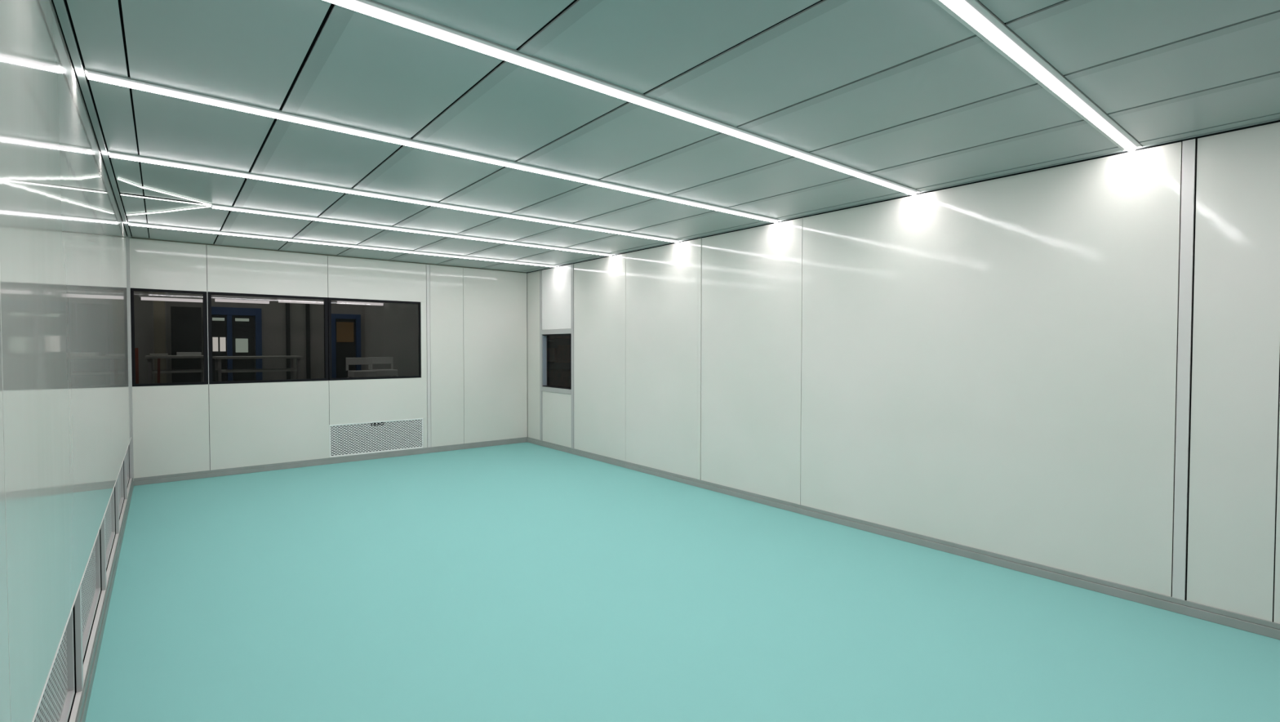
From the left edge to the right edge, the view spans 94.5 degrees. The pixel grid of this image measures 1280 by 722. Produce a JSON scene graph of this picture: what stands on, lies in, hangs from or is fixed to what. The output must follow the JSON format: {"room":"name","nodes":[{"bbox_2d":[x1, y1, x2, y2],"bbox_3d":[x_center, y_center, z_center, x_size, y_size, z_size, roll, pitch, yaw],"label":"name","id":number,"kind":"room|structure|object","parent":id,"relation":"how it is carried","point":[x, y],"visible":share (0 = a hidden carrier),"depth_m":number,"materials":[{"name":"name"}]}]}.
{"room":"clean room","nodes":[
{"label":"clean room","id":0,"kind":"room"},
{"bbox_2d":[0,0,132,721],"bbox_3d":[-2.452,0.086,2.511,0.132,2.630,9.370,-1,2,-39],"label":"wall","id":1,"kind":"structure","parent":0,"point":[65,424],"depth_m":1.82,"materials":[{"name":"white"}]},
{"bbox_2d":[34,609,75,721],"bbox_3d":[-1.880,1.118,1.864,0.038,0.412,1.179,-1,2,-39],"label":"air vent","id":2,"kind":"object","parent":1,"relation":"in","point":[51,700],"visible":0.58,"depth_m":2.17,"materials":[{"name":"grey metal"}]},
{"bbox_2d":[81,531,100,657],"bbox_3d":[-2.668,1.093,2.841,0.038,0.412,1.189,-1,2,-39],"label":"air vent","id":3,"kind":"object","parent":1,"relation":"in","point":[87,582],"visible":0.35,"depth_m":3.03,"materials":[{"name":"grey metal"}]},
{"bbox_2d":[75,477,133,721],"bbox_3d":[-2.388,1.358,2.572,0.014,0.085,9.334,-1,2,-39],"label":"baseboard","id":4,"kind":"structure","parent":1,"relation":"attached to","point":[86,691],"depth_m":2.95,"materials":[{"name":"grey metal"}]},
{"bbox_2d":[105,488,115,567],"bbox_3d":[-3.469,1.069,3.833,0.038,0.412,1.219,-1,2,-39],"label":"air vent","id":5,"kind":"object","parent":1,"relation":"in","point":[109,526],"visible":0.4,"depth_m":4.13,"materials":[{"name":"grey metal"}]},
{"bbox_2d":[118,462,124,515],"bbox_3d":[-4.269,1.044,4.825,0.038,0.412,1.189,-1,2,-39],"label":"air vent","id":6,"kind":"object","parent":1,"relation":"in","point":[121,484],"visible":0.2,"depth_m":5.22,"materials":[{"name":"grey metal"}]},
{"bbox_2d":[126,445,128,484],"bbox_3d":[-5.007,1.022,5.739,0.038,0.412,1.019,-1,2,-39],"label":"air vent","id":7,"kind":"object","parent":1,"relation":"in","point":[127,451],"visible":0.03,"depth_m":6.12,"materials":[{"name":"grey metal"}]},
{"bbox_2d":[127,235,133,480],"bbox_3d":[-5.331,-0.005,6.184,0.024,2.630,0.036,-1,2,-39],"label":"trim","id":8,"kind":"structure","parent":1,"relation":"attached to","point":[128,240],"depth_m":6.17,"materials":[{"name":"grey metal"}]},
{"bbox_2d":[133,290,418,383],"bbox_3d":[-7.317,-0.733,10.023,7.500,3.300,0.100,-1,2,-39],"label":"wall","id":9,"kind":"structure","parent":0,"point":[388,329],"depth_m":10.89,"materials":[{"name":"paint"}]},
{"bbox_2d":[207,306,262,384],"bbox_3d":[-6.976,-0.001,10.181,0.790,1.830,0.090,-1,2,-39],"label":"door","id":10,"kind":"structure","parent":9,"relation":"in","point":[244,327],"depth_m":10.20,"materials":[{"name":"blue paint"}]},
{"bbox_2d":[285,302,290,379],"bbox_3d":[-6.368,-0.248,10.704,0.060,2.300,0.050,-1,2,-39],"label":"trim","id":11,"kind":"structure","parent":9,"relation":"attached to","point":[287,304],"depth_m":10.68,"materials":[{"name":"grey"}]},
{"bbox_2d":[305,303,311,378],"bbox_3d":[-6.119,-0.252,10.905,0.060,2.300,0.050,-1,2,-39],"label":"trim","id":12,"kind":"structure","parent":9,"relation":"attached to","point":[307,305],"depth_m":10.88,"materials":[{"name":"grey"}]},
{"bbox_2d":[331,313,361,377],"bbox_3d":[-5.610,-0.001,11.284,0.520,1.780,0.090,-1,2,-39],"label":"door","id":13,"kind":"structure","parent":9,"relation":"in","point":[346,331],"depth_m":11.26,"materials":[{"name":"blue paint"}]},
{"bbox_2d":[128,237,527,477],"bbox_3d":[-3.553,-0.037,7.660,4.666,2.630,0.070,-1,2,-39],"label":"wall","id":14,"kind":"structure","parent":0,"point":[478,317],"depth_m":7.38,"materials":[{"name":"white metal"}]},
{"bbox_2d":[130,288,208,386],"bbox_3d":[-5.089,-0.252,6.407,0.648,1.030,0.063,-1,2,-39],"label":"window","id":15,"kind":"structure","parent":14,"relation":"in","point":[204,293],"depth_m":6.40,"materials":[{"name":"black"}]},
{"bbox_2d":[206,291,208,383],"bbox_3d":[-4.827,-0.256,6.606,0.005,1.030,0.043,-1,2,-39],"label":"trim","id":16,"kind":"structure","parent":14,"relation":"attached to","point":[206,291],"depth_m":6.60,"materials":[{"name":"silver metal"}]},
{"bbox_2d":[207,291,328,383],"bbox_3d":[-4.362,-0.265,6.994,1.202,1.030,0.063,-1,2,-39],"label":"window","id":17,"kind":"structure","parent":14,"relation":"in","point":[209,293],"depth_m":6.95,"materials":[{"name":"black"}]},
{"bbox_2d":[129,236,527,273],"bbox_3d":[-3.525,-1.317,7.597,4.626,0.012,0.012,-1,2,-39],"label":"trim","id":18,"kind":"structure","parent":14,"relation":"attached to","point":[131,237],"depth_m":7.21,"materials":[{"name":"grey metal"}]},
{"bbox_2d":[133,436,527,485],"bbox_3d":[-3.528,1.239,7.657,4.626,0.078,0.016,-1,2,-39],"label":"baseboard","id":19,"kind":"structure","parent":14,"relation":"attached to","point":[237,470],"depth_m":7.25,"materials":[{"name":"grey metal"}]},
{"bbox_2d":[327,297,421,380],"bbox_3d":[-3.449,-0.281,7.731,1.128,1.030,0.063,-1,2,-39],"label":"window","id":20,"kind":"structure","parent":14,"relation":"in","point":[329,299],"depth_m":7.59,"materials":[{"name":"black"}]},
{"bbox_2d":[328,417,423,457],"bbox_3d":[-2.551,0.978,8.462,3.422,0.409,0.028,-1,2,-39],"label":"air vent","id":21,"kind":"object","parent":14,"relation":"in","point":[417,419],"visible":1,"depth_m":7.72,"materials":[{"name":"silver metal"}]},
{"bbox_2d":[426,264,431,447],"bbox_3d":[-2.919,-0.048,8.150,0.043,2.630,0.044,-1,2,-39],"label":"trim","id":22,"kind":"structure","parent":14,"relation":"attached to","point":[428,286],"depth_m":8.13,"materials":[{"name":"silver metal"}]},
{"bbox_2d":[526,273,527,311],"bbox_3d":[-1.731,-0.107,9.081,0.004,2.552,0.004,-1,2,-39],"label":"trim","id":23,"kind":"structure","parent":14,"relation":"attached to","point":[526,273],"depth_m":9.06,"materials":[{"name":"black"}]},
{"bbox_2d":[546,333,569,368],"bbox_3d":[-0.307,-0.183,10.424,0.100,2.800,5.300,-1,2,-39],"label":"wall","id":24,"kind":"structure","parent":0,"point":[550,344],"depth_m":12.03,"materials":[{"name":"brown"}]},
{"bbox_2d":[546,336,569,340],"bbox_3d":[-1.527,-0.435,11.490,0.447,0.070,1.700,-1,2,-39],"label":"wall shelf","id":25,"kind":"object","parent":24,"relation":"attached to","point":[548,338],"visible":0.24,"depth_m":11.40,"materials":[{"name":"black"}]},
{"bbox_2d":[546,360,569,363],"bbox_3d":[-1.528,0.025,11.501,0.447,0.070,1.700,-1,2,-39],"label":"wall shelf","id":26,"kind":"object","parent":24,"relation":"attached to","point":[548,361],"visible":0.18,"depth_m":11.29,"materials":[{"name":"black metal"}]},
{"bbox_2d":[546,347,557,359],"bbox_3d":[-1.662,-0.135,11.658,0.340,0.240,0.480,-1,2,-39],"label":"carton","id":27,"kind":"object","parent":26,"relation":"on","point":[552,353],"visible":0.5,"depth_m":11.43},
{"bbox_2d":[557,344,569,360],"bbox_3d":[-1.301,-0.154,11.210,0.340,0.300,0.470,-1,2,-39],"label":"carton","id":28,"kind":"object","parent":26,"relation":"on","point":[563,350],"visible":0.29,"depth_m":11.10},
{"bbox_3d":[-1.528,0.525,11.512,0.447,0.070,1.700,-1,2,-39],"label":"wall shelf","id":29,"kind":"object","parent":24,"relation":"attached to","visible":0},
{"bbox_2d":[546,368,569,387],"bbox_3d":[-1.468,0.331,11.428,0.340,0.320,0.900,-1,2,-39],"label":"carton","id":30,"kind":"object","parent":29,"relation":"on","point":[555,377],"visible":0.44,"depth_m":11.28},
{"bbox_2d":[52,0,1279,272],"bbox_3d":[-0.597,-1.269,3.975,4.676,0.084,9.370,-1,2,-39],"label":"ceiling","id":31,"kind":"structure","parent":0,"point":[901,91],"depth_m":2.79,"materials":[{"name":"grey"}]},
{"bbox_2d":[116,177,143,188],"bbox_3d":[-3.542,-1.235,4.124,0.018,0.007,0.241,0,1,-5],"label":"light strip","id":32,"kind":"object","parent":31,"relation":"attached to","point":[119,179],"visible":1,"depth_m":4.10,"materials":[{"name":"white plastic"}]},
{"bbox_2d":[120,193,210,205],"bbox_3d":[-3.666,-1.246,4.587,0.546,0.007,0.018,-1,2,-39],"label":"light strip","id":33,"kind":"object","parent":31,"relation":"attached to","point":[121,193],"visible":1,"depth_m":4.57,"materials":[{"name":"white plastic"}]},
{"bbox_2d":[125,205,211,215],"bbox_3d":[-3.944,-1.254,4.948,1.001,0.007,0.034,1,1,18],"label":"light strip","id":34,"kind":"object","parent":31,"relation":"attached to","point":[205,206],"visible":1,"depth_m":4.93,"materials":[{"name":"white plastic"}]},
{"bbox_2d":[142,186,211,204],"bbox_3d":[-3.490,-1.243,4.471,0.018,0.007,0.540,0,1,12],"label":"light strip","id":35,"kind":"object","parent":31,"relation":"attached to","point":[142,186],"visible":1,"depth_m":4.44,"materials":[{"name":"white plastic"}]},
{"bbox_2d":[127,221,558,266],"bbox_3d":[-2.938,-1.294,6.866,4.551,0.028,0.088,-1,2,-39],"label":"light strip","id":36,"kind":"object","parent":31,"relation":"attached to","point":[135,224],"visible":0.99,"depth_m":6.42,"materials":[{"name":"grey plastic"}]},
{"bbox_2d":[128,222,272,239],"bbox_3d":[-4.264,-1.266,5.797,1.130,0.018,0.048,-1,2,-39],"label":"diffuser","id":37,"kind":"object","parent":36,"relation":"attached to","point":[143,224],"depth_m":5.75,"materials":[{"name":"white plastic"}]},
{"bbox_2d":[272,237,386,250],"bbox_3d":[-3.384,-1.281,6.507,1.130,0.018,0.048,-1,2,-39],"label":"diffuser","id":38,"kind":"object","parent":36,"relation":"attached to","point":[277,238],"depth_m":6.47,"materials":[{"name":"white plastic"}]},
{"bbox_2d":[386,248,479,259],"bbox_3d":[-2.503,-1.297,7.217,1.130,0.018,0.048,-1,2,-39],"label":"diffuser","id":39,"kind":"object","parent":36,"relation":"attached to","point":[392,250],"depth_m":7.18,"materials":[{"name":"white plastic"}]},
{"bbox_2d":[479,257,556,266],"bbox_3d":[-1.623,-1.312,7.927,1.130,0.018,0.048,-1,2,-39],"label":"diffuser","id":40,"kind":"object","parent":36,"relation":"attached to","point":[483,259],"depth_m":7.88,"materials":[{"name":"white plastic"}]},
{"bbox_2d":[107,150,681,242],"bbox_3d":[-1.356,-1.246,4.905,4.551,0.028,0.088,-1,2,-39],"label":"light strip","id":41,"kind":"object","parent":31,"relation":"attached to","point":[112,154],"visible":1,"depth_m":4.29,"materials":[{"name":"grey plastic"}]},
{"bbox_2d":[109,152,324,189],"bbox_3d":[-2.682,-1.217,3.836,1.130,0.018,0.048,-1,2,-39],"label":"diffuser","id":42,"kind":"object","parent":41,"relation":"attached to","point":[117,155],"depth_m":3.77,"materials":[{"name":"white plastic"}]},
{"bbox_2d":[324,186,476,212],"bbox_3d":[-1.801,-1.233,4.546,1.130,0.018,0.048,-1,2,-39],"label":"diffuser","id":43,"kind":"object","parent":41,"relation":"attached to","point":[337,188],"depth_m":4.49,"materials":[{"name":"white plastic"}]},
{"bbox_2d":[475,209,591,229],"bbox_3d":[-0.921,-1.248,5.256,1.130,0.018,0.048,-1,2,-39],"label":"diffuser","id":44,"kind":"object","parent":41,"relation":"attached to","point":[485,211],"depth_m":5.21,"materials":[{"name":"white plastic"}]},
{"bbox_2d":[590,226,679,242],"bbox_3d":[-0.041,-1.264,5.966,1.130,0.018,0.048,-1,2,-39],"label":"diffuser","id":45,"kind":"object","parent":41,"relation":"attached to","point":[598,228],"depth_m":5.92,"materials":[{"name":"white plastic"}]},
{"bbox_2d":[210,204,614,256],"bbox_3d":[-1.896,-1.273,6.015,3.997,0.028,0.088,-1,2,-39],"label":"light strip","id":46,"kind":"object","parent":31,"relation":"attached to","point":[214,206],"visible":0.99,"depth_m":5.61,"materials":[{"name":"grey plastic"}]},
{"bbox_2d":[212,204,346,224],"bbox_3d":[-3.060,-1.247,5.077,0.992,0.018,0.048,-1,2,-39],"label":"diffuser","id":47,"kind":"object","parent":46,"relation":"attached to","point":[218,206],"depth_m":5.03,"materials":[{"name":"white plastic"}]},
{"bbox_2d":[346,222,453,236],"bbox_3d":[-2.287,-1.261,5.699,0.992,0.018,0.048,-1,2,-39],"label":"diffuser","id":48,"kind":"object","parent":46,"relation":"attached to","point":[359,224],"depth_m":5.66,"materials":[{"name":"white plastic"}]},
{"bbox_2d":[453,235,540,247],"bbox_3d":[-1.515,-1.274,6.323,0.992,0.018,0.048,-1,2,-39],"label":"diffuser","id":49,"kind":"object","parent":46,"relation":"attached to","point":[455,236],"depth_m":6.29,"materials":[{"name":"white plastic"}]},
{"bbox_2d":[540,245,612,256],"bbox_3d":[-0.742,-1.288,6.946,0.992,0.018,0.048,-1,2,-39],"label":"diffuser","id":50,"kind":"object","parent":46,"relation":"attached to","point":[543,246],"depth_m":6.92,"materials":[{"name":"white plastic"}]},
{"bbox_2d":[84,67,782,222],"bbox_3d":[-0.533,-1.221,3.886,4.551,0.028,0.088,-1,2,-39],"label":"light strip","id":51,"kind":"object","parent":31,"relation":"attached to","point":[91,74],"visible":1,"depth_m":3.14,"materials":[{"name":"grey plastic"}]},
{"bbox_2d":[87,71,376,138],"bbox_3d":[-1.859,-1.192,2.817,1.130,0.018,0.048,-1,2,-39],"label":"diffuser","id":52,"kind":"object","parent":51,"relation":"attached to","point":[98,77],"depth_m":2.75,"materials":[{"name":"white plastic"}]},
{"bbox_2d":[375,133,559,177],"bbox_3d":[-0.979,-1.208,3.527,1.130,0.018,0.048,-1,2,-39],"label":"diffuser","id":53,"kind":"object","parent":51,"relation":"attached to","point":[385,137],"depth_m":3.46,"materials":[{"name":"white plastic"}]},
{"bbox_2d":[558,173,685,203],"bbox_3d":[-0.099,-1.223,4.237,1.130,0.018,0.048,-1,2,-39],"label":"diffuser","id":54,"kind":"object","parent":51,"relation":"attached to","point":[568,176],"depth_m":4.18,"materials":[{"name":"white plastic"}]},
{"bbox_2d":[684,200,777,222],"bbox_3d":[0.782,-1.239,4.947,1.130,0.018,0.048,-1,2,-39],"label":"diffuser","id":55,"kind":"object","parent":51,"relation":"attached to","point":[695,203],"depth_m":4.89,"materials":[{"name":"white plastic"}]},
{"bbox_2d":[323,0,920,195],"bbox_3d":[0.249,-1.197,2.916,4.551,0.028,0.088,-1,2,-39],"label":"light strip","id":56,"kind":"object","parent":31,"relation":"attached to","point":[369,7],"visible":1,"depth_m":2.48,"materials":[{"name":"grey plastic"}]},
{"bbox_2d":[323,0,471,48],"bbox_3d":[-1.076,-1.168,1.847,1.130,0.018,0.048,-1,2,-39],"label":"diffuser","id":57,"kind":"object","parent":56,"relation":"attached to","point":[362,6],"depth_m":2.04,"materials":[{"name":"white plastic"}]},
{"bbox_2d":[468,40,693,120],"bbox_3d":[-0.196,-1.183,2.557,1.130,0.018,0.048,-1,2,-39],"label":"diffuser","id":58,"kind":"object","parent":56,"relation":"attached to","point":[479,46],"depth_m":2.47,"materials":[{"name":"white plastic"}]},
{"bbox_2d":[688,115,826,165],"bbox_3d":[0.684,-1.199,3.267,1.130,0.018,0.048,-1,2,-39],"label":"diffuser","id":59,"kind":"object","parent":56,"relation":"attached to","point":[706,122],"depth_m":3.20,"materials":[{"name":"white plastic"}]},
{"bbox_2d":[821,161,916,195],"bbox_3d":[1.565,-1.215,3.977,1.130,0.018,0.048,-1,2,-39],"label":"diffuser","id":60,"kind":"object","parent":56,"relation":"attached to","point":[837,166],"depth_m":3.91,"materials":[{"name":"white plastic"}]},
{"bbox_2d":[932,0,1142,151],"bbox_3d":[1.036,-1.173,1.941,4.551,0.028,0.088,-1,2,-39],"label":"light strip","id":61,"kind":"object","parent":31,"relation":"attached to","point":[973,15],"visible":1,"depth_m":2.35,"materials":[{"name":"grey plastic"}]},
{"bbox_2d":[939,0,962,8],"bbox_3d":[0.591,-1.159,1.582,1.130,0.018,0.048,-1,2,-39],"label":"diffuser","id":62,"kind":"object","parent":61,"relation":"attached to","point":[944,3],"depth_m":1.92,"materials":[{"name":"white plastic"}]},
{"bbox_2d":[949,0,1073,98],"bbox_3d":[1.471,-1.175,2.292,1.130,0.018,0.048,-1,2,-39],"label":"diffuser","id":63,"kind":"object","parent":61,"relation":"attached to","point":[968,12],"depth_m":2.21,"materials":[{"name":"white plastic"}]},
{"bbox_2d":[1062,93,1137,151],"bbox_3d":[2.351,-1.190,3.002,1.130,0.018,0.048,-1,2,-39],"label":"diffuser","id":64,"kind":"object","parent":61,"relation":"attached to","point":[1077,103],"depth_m":2.95,"materials":[{"name":"white plastic"}]},
{"bbox_2d":[84,441,1279,721],"bbox_3d":[-0.614,1.408,4.047,4.926,0.080,9.600,-1,2,-39],"label":"floor","id":65,"kind":"structure","parent":0,"point":[526,581],"depth_m":3.16,"materials":[{"name":"teal plastic"}]},
{"bbox_2d":[527,121,1279,623],"bbox_3d":[1.225,0.021,5.477,0.070,2.630,9.370,-1,2,-39],"label":"wall","id":66,"kind":"structure","parent":0,"point":[991,366],"depth_m":3.99,"materials":[{"name":"white"}]},
{"bbox_2d":[539,270,542,442],"bbox_3d":[-1.451,-0.060,8.763,0.048,2.630,0.054,-1,2,-39],"label":"trim","id":67,"kind":"structure","parent":66,"relation":"attached to","point":[540,271],"depth_m":8.74,"materials":[{"name":"grey metal"}]},
{"bbox_2d":[541,328,571,394],"bbox_3d":[-1.179,0.000,8.428,0.048,0.899,0.806,-1,2,-39],"label":"trim","id":68,"kind":"structure","parent":66,"relation":"attached to","point":[552,331],"depth_m":8.39,"materials":[{"name":"grey metal"}]},
{"bbox_2d":[542,333,571,389],"bbox_3d":[-1.169,0.000,8.445,0.070,0.764,0.765,-1,2,-39],"label":"window","id":69,"kind":"structure","parent":66,"relation":"in","point":[544,336],"depth_m":8.71,"materials":[{"name":"black"}]},
{"bbox_2d":[570,263,573,448],"bbox_3d":[-0.907,-0.043,8.090,0.048,2.630,0.056,-1,2,-39],"label":"trim","id":70,"kind":"structure","parent":66,"relation":"attached to","point":[571,264],"depth_m":8.07,"materials":[{"name":"grey metal"}]},
{"bbox_2d":[697,238,702,479],"bbox_3d":[0.633,0.004,6.183,0.045,2.630,0.046,-1,2,-39],"label":"trim","id":71,"kind":"structure","parent":66,"relation":"attached to","point":[700,240],"depth_m":6.17,"materials":[{"name":"paint"}]},
{"bbox_2d":[527,436,1279,639],"bbox_3d":[1.199,1.298,5.469,0.016,0.078,9.340,-1,2,-39],"label":"baseboard","id":72,"kind":"structure","parent":66,"relation":"attached to","point":[1241,621],"depth_m":3.99,"materials":[{"name":"grey metal"}]},
{"bbox_2d":[528,120,1279,272],"bbox_3d":[1.200,-1.264,5.412,0.016,0.021,9.350,-1,2,-39],"label":"trim","id":73,"kind":"structure","parent":66,"relation":"attached to","point":[1277,121],"depth_m":3.96,"materials":[{"name":"black"}]},
{"bbox_2d":[1172,138,1195,599],"bbox_3d":[2.995,0.076,3.255,0.046,2.630,0.052,-1,2,-39],"label":"trim","id":74,"kind":"structure","parent":66,"relation":"attached to","point":[1188,147],"depth_m":3.24,"materials":[{"name":"silver metal"}]},
{"bbox_3d":[-6.059,-2.294,8.429,7.500,0.100,4.100,-1,2,-39],"label":"ceiling","id":75,"kind":"structure","parent":0,"visible":0},
{"bbox_2d":[138,292,202,302],"bbox_3d":[-7.148,-1.588,9.046,0.800,1.345,0.100,-1,2,-39],"label":"lamp","id":76,"kind":"object","parent":75,"relation":"hanging from","point":[144,296],"visible":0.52,"depth_m":9.01,"materials":[{"name":"white plastic"}]},
{"bbox_2d":[213,295,271,303],"bbox_3d":[-6.459,-1.610,9.601,0.770,1.325,0.100,-1,2,-39],"label":"lamp","id":77,"kind":"object","parent":75,"relation":"hanging from","point":[217,298],"visible":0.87,"depth_m":9.58,"materials":[{"name":"white plastic"}]},
{"bbox_2d":[276,297,323,304],"bbox_3d":[-5.771,-1.637,10.156,0.800,1.295,0.100,-1,2,-39],"label":"lamp","id":78,"kind":"object","parent":75,"relation":"hanging from","point":[280,300],"visible":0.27,"depth_m":10.09,"materials":[{"name":"white plastic"}]},
{"bbox_2d":[335,300,384,305],"bbox_3d":[-5.070,-1.659,10.721,0.800,1.275,0.100,-1,2,-39],"label":"lamp","id":79,"kind":"object","parent":75,"relation":"hanging from","point":[348,302],"visible":0.42,"depth_m":10.69,"materials":[{"name":"white plastic"}]},
{"bbox_3d":[-6.033,1.006,8.468,7.500,0.100,4.000,-1,2,-39],"label":"floor","id":80,"kind":"structure","parent":0,"visible":0},
{"bbox_2d":[134,347,138,383],"bbox_3d":[-7.181,0.384,8.448,0.035,1.140,0.035,-1,2,-39],"label":"pole","id":81,"kind":"object","parent":80,"relation":"on","point":[136,355],"visible":0.36,"depth_m":8.43,"materials":[{"name":"orange paint"}]},
{"bbox_2d":[157,358,159,382],"bbox_3d":[-6.608,0.463,8.118,0.050,1.001,0.030,-1,2,-39],"label":"post","id":82,"kind":"object","parent":80,"relation":"on","point":[158,359],"visible":0.36,"depth_m":8.10,"materials":[{"name":"brown"}]},
{"bbox_2d":[153,291,166,382],"bbox_3d":[-7.464,-0.664,9.187,0.140,3.200,0.140,-1,2,-39],"label":"pillar","id":83,"kind":"structure","parent":80,"relation":"on","point":[159,320],"depth_m":9.14,"materials":[{"name":"beige"}]},
{"bbox_2d":[144,355,208,382],"bbox_3d":[-6.723,0.436,8.603,0.710,1.030,0.700,-1,2,-39],"label":"workbench","id":84,"kind":"object","parent":80,"relation":"on","point":[150,371],"visible":0.5,"depth_m":8.37,"materials":[{"name":"grey metal"}]},
{"bbox_2d":[149,353,168,355],"bbox_3d":[-6.851,-0.090,8.423,0.200,0.030,0.300,-1,2,-39],"label":"box","id":85,"kind":"object","parent":84,"relation":"on","point":[150,354],"visible":1,"depth_m":8.30,"materials":[{"name":"grey"}]},
{"bbox_2d":[151,368,203,373],"bbox_3d":[-6.723,0.146,8.596,0.650,0.030,0.600,-1,2,-39],"label":"shelf","id":86,"kind":"object","parent":84,"relation":"attached to","point":[170,371],"depth_m":8.47,"materials":[{"name":"grey metal"}]},
{"bbox_2d":[176,351,201,355],"bbox_3d":[-6.586,-0.104,8.636,0.280,0.050,0.300,-1,2,-39],"label":"box","id":87,"kind":"object","parent":84,"relation":"on","point":[178,353],"visible":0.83,"depth_m":8.51,"materials":[{"name":"white plastic"}]},
{"bbox_2d":[170,306,201,382],"bbox_3d":[-7.346,0.027,9.588,0.390,1.800,0.030,-1,2,-39],"label":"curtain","id":88,"kind":"object","parent":80,"relation":"on","point":[185,322],"visible":0.57,"depth_m":9.56,"materials":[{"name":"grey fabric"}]},
{"bbox_2d":[212,355,302,381],"bbox_3d":[-6.063,0.429,9.393,1.130,1.010,0.700,-1,2,-39],"label":"workbench","id":89,"kind":"object","parent":80,"relation":"on","point":[217,358],"visible":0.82,"depth_m":9.26,"materials":[{"name":"grey metal"}]},
{"bbox_2d":[215,368,297,372],"bbox_3d":[-6.063,0.149,9.386,1.070,0.030,0.600,-1,2,-39],"label":"shelf","id":90,"kind":"object","parent":89,"relation":"attached to","point":[217,370],"depth_m":9.27,"materials":[{"name":"grey metal"}]},
{"bbox_2d":[346,357,376,377],"bbox_3d":[-4.911,0.425,10.458,0.440,0.970,0.410,-1,2,-39],"label":"chair","id":91,"kind":"object","parent":80,"relation":"on","point":[349,361],"visible":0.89,"depth_m":10.47,"materials":[{"name":"white plastic"}]},
{"bbox_2d":[368,356,398,376],"bbox_3d":[-4.749,0.413,10.973,0.440,0.970,0.410,-1,2,-39],"label":"chair","id":92,"kind":"object","parent":80,"relation":"on","point":[375,360],"visible":0.6,"depth_m":11.01,"materials":[{"name":"white plastic"}]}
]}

